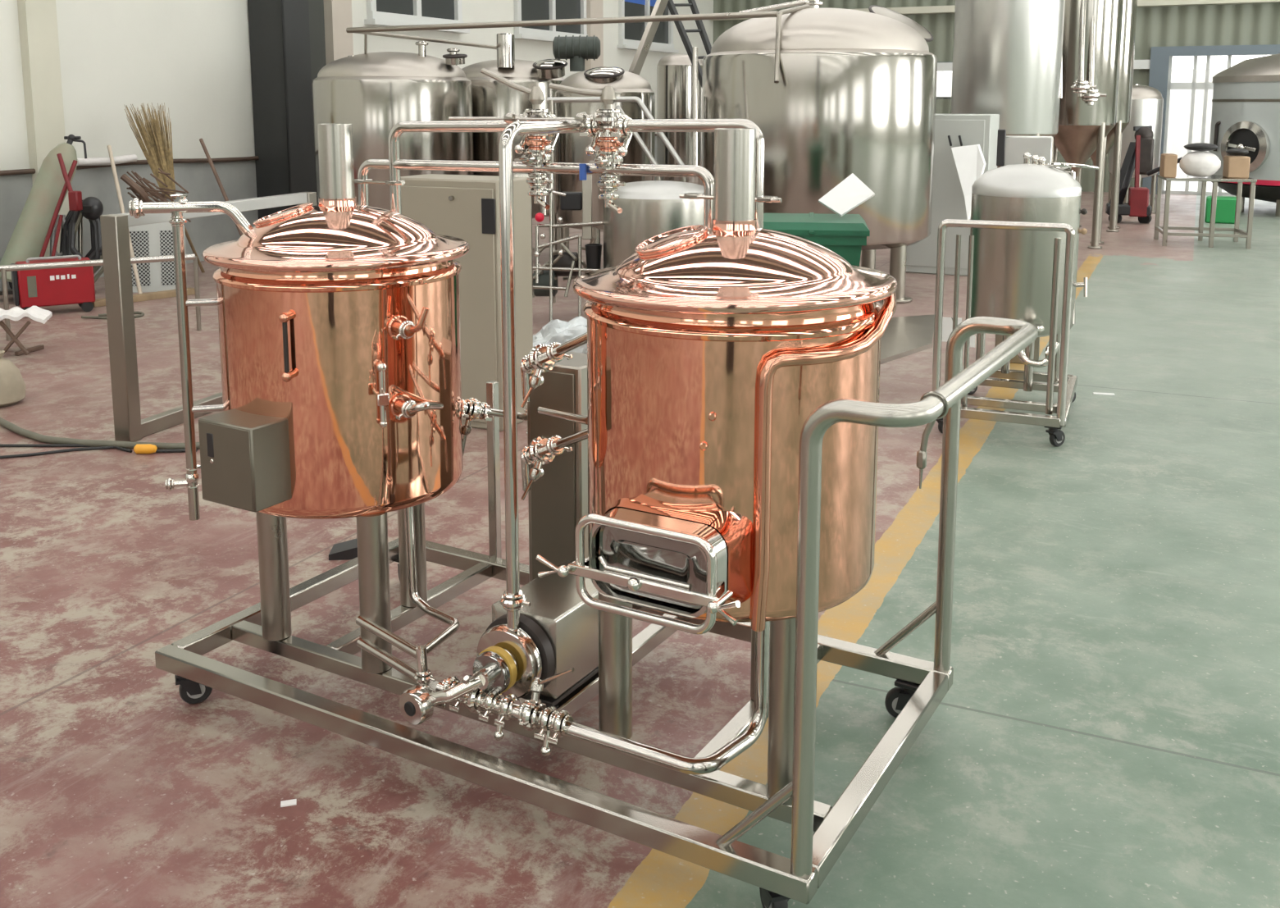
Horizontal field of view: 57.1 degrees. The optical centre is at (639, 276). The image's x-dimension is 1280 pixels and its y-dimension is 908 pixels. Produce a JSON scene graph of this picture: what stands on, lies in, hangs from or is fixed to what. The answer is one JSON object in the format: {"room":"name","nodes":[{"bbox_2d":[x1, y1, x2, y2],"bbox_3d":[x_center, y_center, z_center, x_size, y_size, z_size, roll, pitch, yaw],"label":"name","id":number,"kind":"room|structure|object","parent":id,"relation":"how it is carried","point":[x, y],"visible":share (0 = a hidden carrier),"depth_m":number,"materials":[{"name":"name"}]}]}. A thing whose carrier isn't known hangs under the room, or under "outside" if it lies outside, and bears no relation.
{"room":"brewing equipment factory","nodes":[
{"label":"brewing equipment factory","id":0,"kind":"room"},
{"bbox_2d":[49,214,65,259],"bbox_3d":[-4.911,-0.299,9.940,0.180,0.465,0.203,-3,9,-19],"label":"hose","id":1,"kind":"object","parent":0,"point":[54,230],"visible":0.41,"depth_m":9.89,"materials":[{"name":"grey plastic"}]},
{"bbox_2d":[0,0,713,170],"bbox_3d":[-7.765,-2.254,4.995,0.200,6.200,43.000,4,9,25],"label":"wall","id":2,"kind":"structure","parent":0,"point":[191,56],"depth_m":11.62,"materials":[{"name":"beige paint"}]},
{"bbox_2d":[17,0,68,259],"bbox_3d":[-5.196,-2.998,10.030,0.100,6.200,0.300,4,9,25],"label":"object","id":3,"kind":"structure","parent":2,"relation":"attached to","point":[38,20],"depth_m":10.17,"materials":[{"name":"paint"}]},
{"bbox_2d":[77,154,137,165],"bbox_3d":[-4.914,-1.074,10.824,0.067,0.090,0.653,4,9,25],"label":"trim","id":4,"kind":"structure","parent":2,"relation":"attached to","point":[133,157],"depth_m":10.77,"materials":[{"name":"white plastic"}]},
{"bbox_2d":[247,0,315,218],"bbox_3d":[-3.841,-3.351,12.417,0.450,6.200,0.420,4,9,25],"label":"column","id":5,"kind":"structure","parent":2,"relation":"attached to","point":[280,34],"depth_m":12.48,"materials":[{"name":"grey paint"}]},
{"bbox_2d":[308,0,326,81],"bbox_3d":[-3.739,-3.415,12.851,0.300,6.200,0.440,4,9,25],"label":"trim","id":6,"kind":"structure","parent":2,"relation":"attached to","point":[316,7],"depth_m":12.98,"materials":[{"name":"grey paint"}]},
{"bbox_2d":[0,133,656,175],"bbox_3d":[-7.801,-0.144,4.876,0.044,0.074,42.001,4,9,25],"label":"trim","id":7,"kind":"structure","parent":2,"relation":"attached to","point":[7,172],"depth_m":11.26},
{"bbox_2d":[0,136,656,291],"bbox_3d":[-7.666,0.315,5.327,0.020,1.020,43.000,4,9,25],"label":"trim","id":8,"kind":"structure","parent":2,"relation":"attached to","point":[238,179],"depth_m":11.71,"materials":[{"name":"grey paint"}]},
{"bbox_2d":[323,0,353,64],"bbox_3d":[-3.502,-3.516,13.533,0.140,6.200,0.350,4,9,25],"label":"trim","id":9,"kind":"structure","parent":2,"relation":"attached to","point":[337,13],"depth_m":13.53,"materials":[{"name":"beige paint"}]},
{"bbox_2d":[364,0,469,33],"bbox_3d":[-2.810,-4.241,14.884,0.160,2.160,2.050,4,9,25],"label":"window","id":10,"kind":"structure","parent":2,"relation":"in","point":[379,12],"depth_m":14.97,"materials":[{"name":"white"}]},
{"bbox_2d":[513,0,587,41],"bbox_3d":[-1.315,-4.704,18.015,0.160,2.160,2.250,4,9,25],"label":"window","id":11,"kind":"structure","parent":2,"relation":"in","point":[523,10],"depth_m":18.04,"materials":[{"name":"white"}]},
{"bbox_2d":[584,0,603,70],"bbox_3d":[-0.769,-4.362,19.258,0.140,6.200,0.450,4,9,25],"label":"trim","id":12,"kind":"structure","parent":2,"relation":"attached to","point":[594,7],"depth_m":19.23,"materials":[{"name":"beige paint"}]},
{"bbox_2d":[617,0,678,53],"bbox_3d":[0.168,-5.163,21.124,0.160,2.160,2.300,4,9,25],"label":"window","id":13,"kind":"structure","parent":2,"relation":"in","point":[630,34],"depth_m":21.02,"materials":[{"name":"white"}]},
{"bbox_2d":[624,0,656,6],"bbox_3d":[0.046,-5.499,20.965,0.008,1.250,1.700,4,9,25],"label":"blind","id":14,"kind":"object","parent":13,"relation":"attached to","point":[627,2],"depth_m":20.97,"materials":[{"name":"blue"}]},
{"bbox_2d":[0,191,1279,907],"bbox_3d":[0.283,1.427,1.698,18.000,0.120,43.400,4,9,25],"label":"floor","id":15,"kind":"structure","parent":0,"point":[1105,733],"depth_m":3.33,"materials":[{"name":"paint"}]},
{"bbox_2d":[0,349,26,407],"bbox_3d":[-3.470,0.540,6.312,0.300,0.297,0.300,5,10,30],"label":"sack","id":16,"kind":"object","parent":15,"relation":"on","point":[12,385],"visible":1,"depth_m":6.27,"materials":[{"name":"beige fabric"}]},
{"bbox_2d":[0,305,52,355],"bbox_3d":[-4.076,0.370,7.573,0.480,0.313,0.348,-3,9,-17],"label":"folding stool","id":17,"kind":"object","parent":15,"relation":"on","point":[36,313],"visible":0.94,"depth_m":7.50,"materials":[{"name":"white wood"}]},
{"bbox_2d":[0,153,82,295],"bbox_3d":[-5.051,-0.425,9.737,0.964,1.195,0.646,5,10,30],"label":"trolley","id":18,"kind":"object","parent":15,"relation":"on","point":[75,198],"visible":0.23,"depth_m":9.59,"materials":[{"name":"red metal"}]},
{"bbox_2d":[0,134,86,282],"bbox_3d":[-4.997,-0.555,9.795,0.263,1.249,0.754,8,12,44],"label":"gas cylinder","id":19,"kind":"object","parent":18,"relation":"on","point":[28,237],"visible":0.88,"depth_m":9.70,"materials":[{"name":"green paint"}]},
{"bbox_2d":[0,443,91,446],"bbox_3d":[-2.659,0.794,5.527,0.861,0.014,0.032,0,8,2],"label":"power cable","id":20,"kind":"object","parent":15,"relation":"on","point":[1,444],"visible":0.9,"depth_m":5.53,"materials":[{"name":"black rubber"}]},
{"bbox_2d":[10,255,95,311],"bbox_3d":[-4.522,0.058,9.062,0.550,0.437,0.244,-5,10,-31],"label":"machine","id":21,"kind":"object","parent":15,"relation":"on","point":[68,285],"visible":0.8,"depth_m":8.98,"materials":[{"name":"red paint"}]},
{"bbox_2d":[27,275,37,297],"bbox_3d":[-4.591,0.073,8.879,0.060,0.160,0.004,-5,10,-31],"label":"vent","id":22,"kind":"object","parent":21,"relation":"attached to","point":[32,280],"depth_m":8.88,"materials":[{"name":"grey metal"}]},
{"bbox_2d":[0,446,132,458],"bbox_3d":[-2.671,0.809,5.425,0.636,0.014,0.095,-2,9,-10],"label":"power cable","id":23,"kind":"object","parent":15,"relation":"on","point":[100,447],"visible":1,"depth_m":5.44,"materials":[{"name":"black rubber"}]},
{"bbox_2d":[77,218,95,291],"bbox_3d":[-4.757,-0.227,9.936,0.240,0.750,0.240,5,10,30],"label":"stand","id":24,"kind":"object","parent":15,"relation":"on","point":[80,227],"visible":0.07,"depth_m":9.98,"materials":[{"name":"metal"}]},
{"bbox_2d":[59,199,102,267],"bbox_3d":[-4.708,-0.318,9.931,0.425,0.687,0.240,1,8,4],"label":"hose","id":25,"kind":"object","parent":24,"relation":"hanging from","point":[67,234],"visible":0.49,"depth_m":9.86,"materials":[{"name":"black plastic"}]},
{"bbox_2d":[80,196,103,219],"bbox_3d":[-4.590,-0.574,9.833,0.177,0.198,0.193,5,10,30],"label":"helmet","id":26,"kind":"object","parent":25,"relation":"on","point":[93,207],"visible":0.95,"depth_m":9.78,"materials":[{"name":"black plastic"}]},
{"bbox_2d":[71,211,104,282],"bbox_3d":[-4.678,-0.274,9.935,0.307,0.684,0.318,-3,9,-22],"label":"hose","id":27,"kind":"object","parent":24,"relation":"hanging from","point":[96,268],"visible":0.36,"depth_m":9.87,"materials":[{"name":"black rubber"}]},
{"bbox_2d":[0,416,200,449],"bbox_3d":[-2.804,0.753,5.734,1.673,0.034,0.298,4,9,24],"label":"hose","id":28,"kind":"object","parent":15,"relation":"on","point":[42,438],"visible":0.87,"depth_m":5.53,"materials":[{"name":"grey rubber"}]},
{"bbox_2d":[0,253,201,340],"bbox_3d":[-3.823,0.137,8.133,1.457,0.550,0.048,-2,9,-16],"label":"rail","id":29,"kind":"object","parent":15,"relation":"on","point":[3,268],"visible":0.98,"depth_m":8.08,"materials":[{"name":"metal"}]},
{"bbox_2d":[81,311,144,318],"bbox_3d":[-3.971,0.298,8.863,0.434,0.020,0.239,-4,10,-28],"label":"cable","id":30,"kind":"object","parent":15,"relation":"on","point":[141,314],"visible":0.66,"depth_m":8.85,"materials":[{"name":"rubber"}]},
{"bbox_2d":[107,145,142,293],"bbox_3d":[-4.371,-0.480,9.974,0.030,1.251,0.823,-6,10,-36],"label":"handle","id":31,"kind":"object","parent":15,"relation":"on","point":[109,147],"visible":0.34,"depth_m":10.02,"materials":[{"name":"brown wood"}]},
{"bbox_2d":[91,286,195,307],"bbox_3d":[-4.077,0.164,9.664,0.090,0.050,0.861,7,11,40],"label":"plank","id":32,"kind":"object","parent":15,"relation":"on","point":[171,293],"visible":0.5,"depth_m":9.68,"materials":[{"name":"brown wood"}]},
{"bbox_2d":[120,168,191,222],"bbox_3d":[-4.370,-0.458,10.540,0.524,1.064,0.882,-5,10,-29],"label":"bundle","id":33,"kind":"object","parent":15,"relation":"on","point":[143,194],"visible":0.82,"depth_m":10.25,"materials":[{"name":"brown wood"}]},
{"bbox_2d":[128,221,186,292],"bbox_3d":[-4.165,-0.172,10.085,0.500,0.596,0.103,-2,9,-14],"label":"perforated panel","id":34,"kind":"object","parent":15,"relation":"on","point":[155,239],"visible":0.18,"depth_m":10.07,"materials":[{"name":"grey paint"}]},
{"bbox_2d":[123,102,204,272],"bbox_3d":[-4.205,-0.778,10.749,0.536,1.616,0.717,5,10,30],"label":"straw broom","id":35,"kind":"object","parent":15,"relation":"on","point":[160,157],"visible":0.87,"depth_m":10.42,"materials":[{"name":"beige plant"}]},
{"bbox_2d":[133,443,196,453],"bbox_3d":[-2.194,0.793,5.430,0.277,0.044,0.045,0,8,-3],"label":"plug","id":36,"kind":"object","parent":15,"relation":"on","point":[138,448],"visible":1,"depth_m":5.41,"materials":[{"name":"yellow plastic"}]},
{"bbox_2d":[100,191,317,441],"bbox_3d":[-2.201,0.144,6.259,0.095,1.085,1.580,3,9,19],"label":"metal frame","id":37,"kind":"object","parent":15,"relation":"on","point":[129,425],"visible":0.66,"depth_m":5.56,"materials":[{"name":"metal"}]},
{"bbox_2d":[199,138,243,236],"bbox_3d":[-3.584,-0.557,10.343,1.059,1.298,0.030,8,11,43],"label":"handle","id":38,"kind":"object","parent":15,"relation":"on","point":[201,140],"visible":0.34,"depth_m":10.47,"materials":[{"name":"brown wood"}]},
{"bbox_2d":[280,798,296,806],"bbox_3d":[-0.811,1.214,2.714,0.035,0.003,0.020,-2,9,-15],"label":"paper scrap","id":39,"kind":"object","parent":15,"relation":"on","point":[289,802],"visible":1,"depth_m":2.71,"materials":[{"name":"white paper"}]},
{"bbox_2d":[328,538,357,560],"bbox_3d":[-1.045,0.970,4.211,0.120,0.050,0.100,-1,8,-4],"label":"foot pedal","id":40,"kind":"object","parent":15,"relation":"on","point":[348,549],"visible":0.64,"depth_m":4.17,"materials":[{"name":"black plastic"}]},
{"bbox_2d":[311,40,473,209],"bbox_3d":[-2.332,-1.142,11.262,1.526,2.168,1.490,5,10,30],"label":"tank","id":41,"kind":"object","parent":15,"relation":"on","point":[373,93],"visible":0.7,"depth_m":10.58,"materials":[{"name":"metal"}]},
{"bbox_2d":[346,10,778,54],"bbox_3d":[-0.544,-2.076,10.297,4.067,0.304,2.056,5,10,30],"label":"pipe","id":42,"kind":"object","parent":41,"relation":"attached to","point":[372,30],"visible":0.88,"depth_m":9.71,"materials":[{"name":"metal"}]},
{"bbox_2d":[400,173,532,431],"bbox_3d":[-0.898,0.114,5.951,0.620,1.235,0.350,4,9,25],"label":"cabinet","id":43,"kind":"object","parent":15,"relation":"on","point":[465,207],"visible":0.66,"depth_m":5.75,"materials":[{"name":"beige metal"}]},
{"bbox_2d":[481,198,495,234],"bbox_3d":[-0.726,-0.291,5.631,0.075,0.170,0.008,4,9,25],"label":"vent grille","id":44,"kind":"object","parent":43,"relation":"attached to","point":[488,205],"depth_m":5.63,"materials":[{"name":"black plastic"}]},
{"bbox_2d":[461,33,567,250],"bbox_3d":[-1.359,-1.356,12.323,1.200,2.281,1.228,-1,8,-4],"label":"tank","id":45,"kind":"object","parent":15,"relation":"on","point":[491,97],"visible":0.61,"depth_m":11.73,"materials":[{"name":"metal"}]},
{"bbox_2d":[513,173,532,295],"bbox_3d":[-0.776,-0.102,7.667,0.150,1.160,0.150,5,10,30],"label":"cabinet","id":46,"kind":"object","parent":15,"relation":"on","point":[520,175],"visible":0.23,"depth_m":7.62,"materials":[{"name":"metal"}]},
{"bbox_2d":[532,173,602,321],"bbox_3d":[-0.586,-0.254,8.694,0.642,1.165,0.538,0,8,1],"label":"rack","id":47,"kind":"object","parent":15,"relation":"on","point":[568,263],"visible":0.85,"depth_m":8.56,"materials":[{"name":"metal"}]},
{"bbox_2d":[154,316,1038,907],"bbox_3d":[-0.163,0.627,2.983,2.053,1.087,0.988,5,10,30],"label":"equipment cart","id":48,"kind":"object","parent":15,"relation":"on","point":[921,685],"visible":0.85,"depth_m":2.68,"materials":[{"name":"metal"}]},
{"bbox_2d":[128,122,469,673],"bbox_3d":[-0.814,0.290,3.153,0.798,1.386,0.756,5,10,30],"label":"copper kettle","id":49,"kind":"object","parent":48,"relation":"on","point":[339,316],"visible":1,"depth_m":2.92,"materials":[{"name":"metal"}]},
{"bbox_2d":[164,477,187,491],"bbox_3d":[-1.228,0.549,3.125,0.070,0.035,0.062,5,10,30],"label":"tap","id":50,"kind":"object","parent":49,"relation":"on","point":[170,484],"depth_m":3.11,"materials":[{"name":"silver metal"}]},
{"bbox_2d":[170,193,188,204],"bbox_3d":[-1.184,-0.194,3.024,0.036,0.041,0.035,5,10,30],"label":"tap","id":51,"kind":"object","parent":49,"relation":"on","point":[183,200],"depth_m":3.02,"materials":[{"name":"silver metal"}]},
{"bbox_2d":[185,464,200,488],"bbox_3d":[-1.187,0.531,3.130,0.043,0.062,0.043,5,10,30],"label":"tap","id":52,"kind":"object","parent":49,"relation":"on","point":[192,476],"depth_m":3.12,"materials":[{"name":"silver metal"}]},
{"bbox_2d":[408,332,587,500],"bbox_3d":[-0.336,0.350,3.152,0.472,0.526,0.541,0,8,0],"label":"wort pipework","id":53,"kind":"object","parent":49,"relation":"attached to","point":[542,358],"visible":0.84,"depth_m":3.10,"materials":[{"name":"metal"}]},
{"bbox_2d":[354,68,781,628],"bbox_3d":[-0.318,0.159,2.883,1.298,1.333,0.398,5,10,30],"label":"transfer pipework","id":54,"kind":"object","parent":49,"relation":"attached to","point":[539,125],"visible":0.97,"depth_m":2.80,"materials":[{"name":"metal"}]},
{"bbox_2d":[472,559,598,706],"bbox_3d":[-0.238,0.908,2.910,0.198,0.233,0.505,5,10,30],"label":"pump","id":55,"kind":"object","parent":48,"relation":"on","point":[558,632],"visible":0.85,"depth_m":2.81,"materials":[{"name":"metal"}]},
{"bbox_2d":[527,351,588,581],"bbox_3d":[-0.204,0.589,3.403,0.185,0.720,0.176,5,10,30],"label":"control box","id":56,"kind":"object","parent":48,"relation":"on","point":[558,500],"visible":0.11,"depth_m":3.31,"materials":[{"name":"metal"}]},
{"bbox_2d":[532,315,587,353],"bbox_3d":[-0.482,0.403,7.092,0.519,0.330,0.458,5,10,30],"label":"plastic bag","id":57,"kind":"object","parent":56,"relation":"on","point":[558,330],"visible":0.28,"depth_m":6.96,"materials":[{"name":"white plastic"}]},
{"bbox_2d":[355,505,769,774],"bbox_3d":[-0.258,0.844,2.724,1.066,0.411,0.358,5,10,30],"label":"suction manifold","id":58,"kind":"object","parent":48,"relation":"on","point":[416,703],"visible":0.98,"depth_m":2.66,"materials":[{"name":"silver metal"}]},
{"bbox_2d":[535,127,897,805],"bbox_3d":[0.172,0.377,2.556,0.699,1.388,0.819,5,10,30],"label":"copper kettle","id":59,"kind":"object","parent":48,"relation":"on","point":[711,351],"visible":1,"depth_m":2.32,"materials":[{"name":"metal"}]},
{"bbox_2d":[916,391,948,488],"bbox_3d":[0.523,0.293,2.104,0.053,0.181,0.020,5,10,30],"label":"clip","id":60,"kind":"object","parent":48,"relation":"hanging from","point":[922,453],"visible":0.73,"depth_m":2.11,"materials":[{"name":"metal"}]},
{"bbox_2d":[552,35,655,251],"bbox_3d":[-0.349,-1.206,11.341,0.940,2.271,1.349,-1,8,-6],"label":"tank","id":61,"kind":"object","parent":15,"relation":"on","point":[569,147],"visible":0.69,"depth_m":10.79,"materials":[{"name":"metal"}]},
{"bbox_2d":[546,96,686,303],"bbox_3d":[-0.189,-0.609,9.413,1.174,1.654,0.233,2,9,11],"label":"stair rail","id":62,"kind":"object","parent":15,"relation":"on","point":[562,99],"visible":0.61,"depth_m":9.32,"materials":[{"name":"metal"}]},
{"bbox_2d":[602,180,703,268],"bbox_3d":[0.133,-0.173,8.543,0.800,1.045,0.800,5,10,30],"label":"tank","id":63,"kind":"object","parent":15,"relation":"on","point":[650,208],"visible":0.42,"depth_m":8.17,"materials":[{"name":"silver metal"}]},
{"bbox_2d":[656,54,702,185],"bbox_3d":[0.488,-1.612,14.366,0.588,2.190,0.588,5,10,30],"label":"tank","id":64,"kind":"object","parent":15,"relation":"on","point":[674,71],"visible":0.44,"depth_m":14.07,"materials":[{"name":"metal"}]},
{"bbox_2d":[666,0,711,86],"bbox_3d":[0.893,-1.809,12.839,0.448,3.062,2.337,-5,10,-29],"label":"ladder","id":65,"kind":"object","parent":15,"relation":"on","point":[671,6],"visible":0.22,"depth_m":13.23,"materials":[{"name":"black metal"}]},
{"bbox_2d":[692,0,937,303],"bbox_3d":[1.496,-1.112,9.968,1.950,2.486,2.051,1,8,8],"label":"storage tank","id":66,"kind":"object","parent":15,"relation":"on","point":[832,94],"visible":0.78,"depth_m":9.16,"materials":[{"name":"metal"}]},
{"bbox_2d":[763,212,870,266],"bbox_3d":[1.022,0.099,7.061,0.650,0.940,0.646,1,8,8],"label":"wheelie bin","id":67,"kind":"object","parent":15,"relation":"on","point":[844,235],"visible":0.17,"depth_m":6.72,"materials":[{"name":"green plastic"}]},
{"bbox_2d":[818,173,874,216],"bbox_3d":[1.234,-0.491,7.022,0.275,0.244,0.206,-5,10,-29],"label":"paper","id":68,"kind":"object","parent":67,"relation":"on","point":[850,193],"visible":1,"depth_m":7.02,"materials":[{"name":"white paper"}]},
{"bbox_2d":[880,314,934,364],"bbox_3d":[1.825,0.417,8.020,0.335,0.030,1.826,2,9,16],"label":"steel plate","id":69,"kind":"object","parent":15,"relation":"on","point":[904,336],"visible":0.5,"depth_m":8.00,"materials":[{"name":"silver metal"}]},
{"bbox_2d":[906,113,999,276],"bbox_3d":[2.922,-0.790,11.161,0.800,1.500,0.612,4,9,25],"label":"cabinet","id":70,"kind":"object","parent":15,"relation":"on","point":[951,130],"visible":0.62,"depth_m":10.95,"materials":[{"name":"metal"}]},
{"bbox_2d":[951,144,986,219],"bbox_3d":[2.980,-0.867,10.661,0.237,0.666,0.233,-5,10,-31],"label":"plastic sheet","id":71,"kind":"object","parent":70,"relation":"attached to","point":[970,162],"visible":0.75,"depth_m":10.62,"materials":[{"name":"white plastic"}]},
{"bbox_2d":[931,218,1077,446],"bbox_3d":[1.874,0.202,5.959,0.635,1.059,0.978,4,9,23],"label":"trolley","id":72,"kind":"object","parent":15,"relation":"on","point":[943,326],"visible":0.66,"depth_m":5.57,"materials":[{"name":"metal"}]},
{"bbox_2d":[970,152,1099,391],"bbox_3d":[1.997,-0.039,6.066,0.556,1.198,0.602,-7,11,-39],"label":"tank","id":73,"kind":"object","parent":72,"relation":"on","point":[1013,269],"visible":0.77,"depth_m":5.87,"materials":[{"name":"metal"}]},
{"bbox_2d":[1075,277,1088,296],"bbox_3d":[2.220,0.048,5.971,0.111,0.101,0.033,5,10,30],"label":"tap","id":74,"kind":"object","parent":73,"relation":"on","point":[1085,284],"depth_m":5.94,"materials":[{"name":"silver metal"}]},
{"bbox_2d":[951,0,1065,168],"bbox_3d":[3.675,-2.412,11.707,1.063,4.550,1.040,5,10,30],"label":"fermenter","id":75,"kind":"object","parent":15,"relation":"on","point":[1008,54],"visible":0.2,"depth_m":11.32,"materials":[{"name":"metal"}]},
{"bbox_2d":[994,129,1052,364],"bbox_3d":[2.357,-0.189,7.289,0.314,1.443,0.281,3,9,19],"label":"cabinet","id":76,"kind":"object","parent":15,"relation":"on","point":[1011,149],"visible":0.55,"depth_m":7.11,"materials":[{"name":"grey metal"}]},
{"bbox_2d":[1051,0,1123,249],"bbox_3d":[4.880,-2.605,13.014,0.800,4.550,1.005,5,10,30],"label":"fermenter","id":77,"kind":"object","parent":15,"relation":"on","point":[1092,29],"visible":0.8,"depth_m":12.82,"materials":[{"name":"metal"}]},
{"bbox_2d":[1093,391,1114,395],"bbox_3d":[2.576,0.650,6.529,0.110,0.006,0.030,2,9,13],"label":"paper scrap","id":78,"kind":"object","parent":15,"relation":"on","point":[1094,393],"visible":1,"depth_m":6.52,"materials":[{"name":"white paper"}]},
{"bbox_2d":[1075,0,1137,232],"bbox_3d":[5.794,-2.858,14.722,0.718,4.550,0.877,5,10,30],"label":"fermenter","id":79,"kind":"object","parent":15,"relation":"on","point":[1114,137],"visible":0.39,"depth_m":14.59,"materials":[{"name":"metal"}]},
{"bbox_2d":[1105,84,1163,213],"bbox_3d":[7.242,-1.873,17.203,0.690,1.877,0.690,5,10,30],"label":"tank","id":80,"kind":"object","parent":15,"relation":"on","point":[1147,102],"visible":0.48,"depth_m":16.87,"materials":[{"name":"metal"}]},
{"bbox_2d":[1105,125,1181,223],"bbox_3d":[6.774,-1.362,15.761,0.968,1.315,0.598,5,10,30],"label":"trolley","id":81,"kind":"object","parent":15,"relation":"on","point":[1139,155],"visible":0.84,"depth_m":15.77,"materials":[{"name":"red metal"}]},
{"bbox_2d":[1153,173,1257,249],"bbox_3d":[6.453,-0.763,13.475,0.920,0.770,0.760,2,9,16],"label":"work table","id":82,"kind":"object","parent":15,"relation":"on","point":[1163,230],"visible":0.98,"depth_m":13.25,"materials":[{"name":"silver metal"}]},
{"bbox_2d":[1159,153,1177,177],"bbox_3d":[6.013,-1.268,13.373,0.140,0.260,0.300,2,9,16],"label":"cardboard box","id":83,"kind":"object","parent":82,"relation":"on","point":[1168,161],"visible":1,"depth_m":13.24,"materials":[{"name":"beige cardboard"}]},
{"bbox_2d":[1179,150,1220,177],"bbox_3d":[6.335,-1.277,13.295,0.425,0.292,0.337,5,10,30],"label":"sack","id":84,"kind":"object","parent":82,"relation":"on","point":[1196,163],"visible":1,"depth_m":13.19,"materials":[{"name":"fabric"}]},
{"bbox_2d":[1184,142,1218,150],"bbox_3d":[6.335,-1.468,13.271,0.356,0.090,0.236,5,10,30],"label":"wrap","id":85,"kind":"object","parent":84,"relation":"on","point":[1197,146],"visible":1,"depth_m":13.19,"materials":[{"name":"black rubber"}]},
{"bbox_2d":[1222,155,1250,178],"bbox_3d":[6.731,-1.243,13.269,0.220,0.240,0.300,2,9,16],"label":"cardboard box","id":86,"kind":"object","parent":82,"relation":"on","point":[1234,166],"visible":1,"depth_m":13.13,"materials":[{"name":"beige cardboard"}]},
{"bbox_2d":[1225,148,1248,154],"bbox_3d":[6.731,-1.412,13.245,0.228,0.080,0.196,5,10,30],"label":"wrap","id":87,"kind":"object","parent":86,"relation":"on","point":[1232,151],"visible":1,"depth_m":13.18,"materials":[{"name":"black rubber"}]},
{"bbox_2d":[1204,195,1241,223],"bbox_3d":[7.910,-0.912,15.957,0.420,0.340,0.400,4,9,25],"label":"crate","id":88,"kind":"object","parent":15,"relation":"on","point":[1225,206],"visible":0.58,"depth_m":15.78,"materials":[{"name":"green plastic"}]},
{"bbox_2d":[1208,53,1279,216],"bbox_3d":[9.849,-2.126,17.259,2.700,2.360,2.719,5,10,30],"label":"tank","id":89,"kind":"object","parent":15,"relation":"on","point":[1245,115],"visible":0.88,"depth_m":16.68,"materials":[{"name":"metal"}]},
{"bbox_2d":[628,0,668,75],"bbox_3d":[0.102,-2.574,12.400,0.060,0.961,0.733,5,10,33],"label":"beam","id":90,"kind":"structure","parent":0,"point":[636,66],"depth_m":12.33,"materials":[{"name":"metal"}]},
{"bbox_2d":[713,0,1279,191],"bbox_3d":[9.505,-4.554,20.558,17.600,6.200,0.200,4,9,25],"label":"wall","id":91,"kind":"structure","parent":0,"point":[1246,24],"depth_m":20.71,"materials":[{"name":"grey metal"}]},
{"bbox_2d":[936,61,952,99],"bbox_3d":[5.750,-3.743,22.392,0.400,0.700,0.060,4,9,25],"label":"window","id":92,"kind":"structure","parent":91,"relation":"in","point":[937,61],"depth_m":22.35,"materials":[{"name":"grey"}]},
{"bbox_2d":[710,0,1279,20],"bbox_3d":[9.409,-4.762,20.322,17.600,0.120,0.250,4,9,25],"label":"trim","id":93,"kind":"structure","parent":91,"relation":"attached to","point":[933,9],"depth_m":20.47,"materials":[{"name":"paint"}]},
{"bbox_2d":[937,59,1150,71],"bbox_3d":[5.264,-4.010,22.484,8.370,0.160,0.120,4,9,25],"label":"trim","id":94,"kind":"structure","parent":91,"relation":"attached to","point":[1138,64],"depth_m":20.80,"materials":[{"name":"white"}]},
{"bbox_2d":[1142,55,1169,194],"bbox_3d":[9.134,-2.682,20.822,0.300,2.420,0.140,4,9,25],"label":"trim","id":95,"kind":"structure","parent":91,"relation":"attached to","point":[1159,67],"depth_m":20.65,"materials":[{"name":"grey metal"}]},
{"bbox_2d":[1161,54,1234,195],"bbox_3d":[10.845,-2.584,20.154,3.390,2.420,0.060,4,9,25],"label":"door","id":96,"kind":"structure","parent":91,"relation":"in","point":[1205,85],"depth_m":20.62,"materials":[{"name":"white"}]},
{"bbox_2d":[1150,44,1279,55],"bbox_3d":[10.798,-3.844,19.856,3.980,0.160,0.140,4,9,25],"label":"trim","id":97,"kind":"structure","parent":91,"relation":"attached to","point":[1266,49],"depth_m":20.20,"materials":[{"name":"grey paint"}]},
{"bbox_2d":[936,68,1225,158],"bbox_3d":[16.177,-4.878,35.268,28.000,2.660,0.300,4,9,25],"label":"sky","id":98,"kind":"structure","parent":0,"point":[1180,99],"depth_m":35.07,"materials":[{"name":"white"}]},
{"label":"outside","id":99,"kind":"structure","parent":0,"visible":0},
{"bbox_2d":[1164,163,1225,191],"bbox_3d":[14.875,-3.090,32.744,28.000,0.140,25.800,4,9,25],"label":"ground","id":100,"kind":"structure","parent":99,"point":[1175,185],"depth_m":24.16,"materials":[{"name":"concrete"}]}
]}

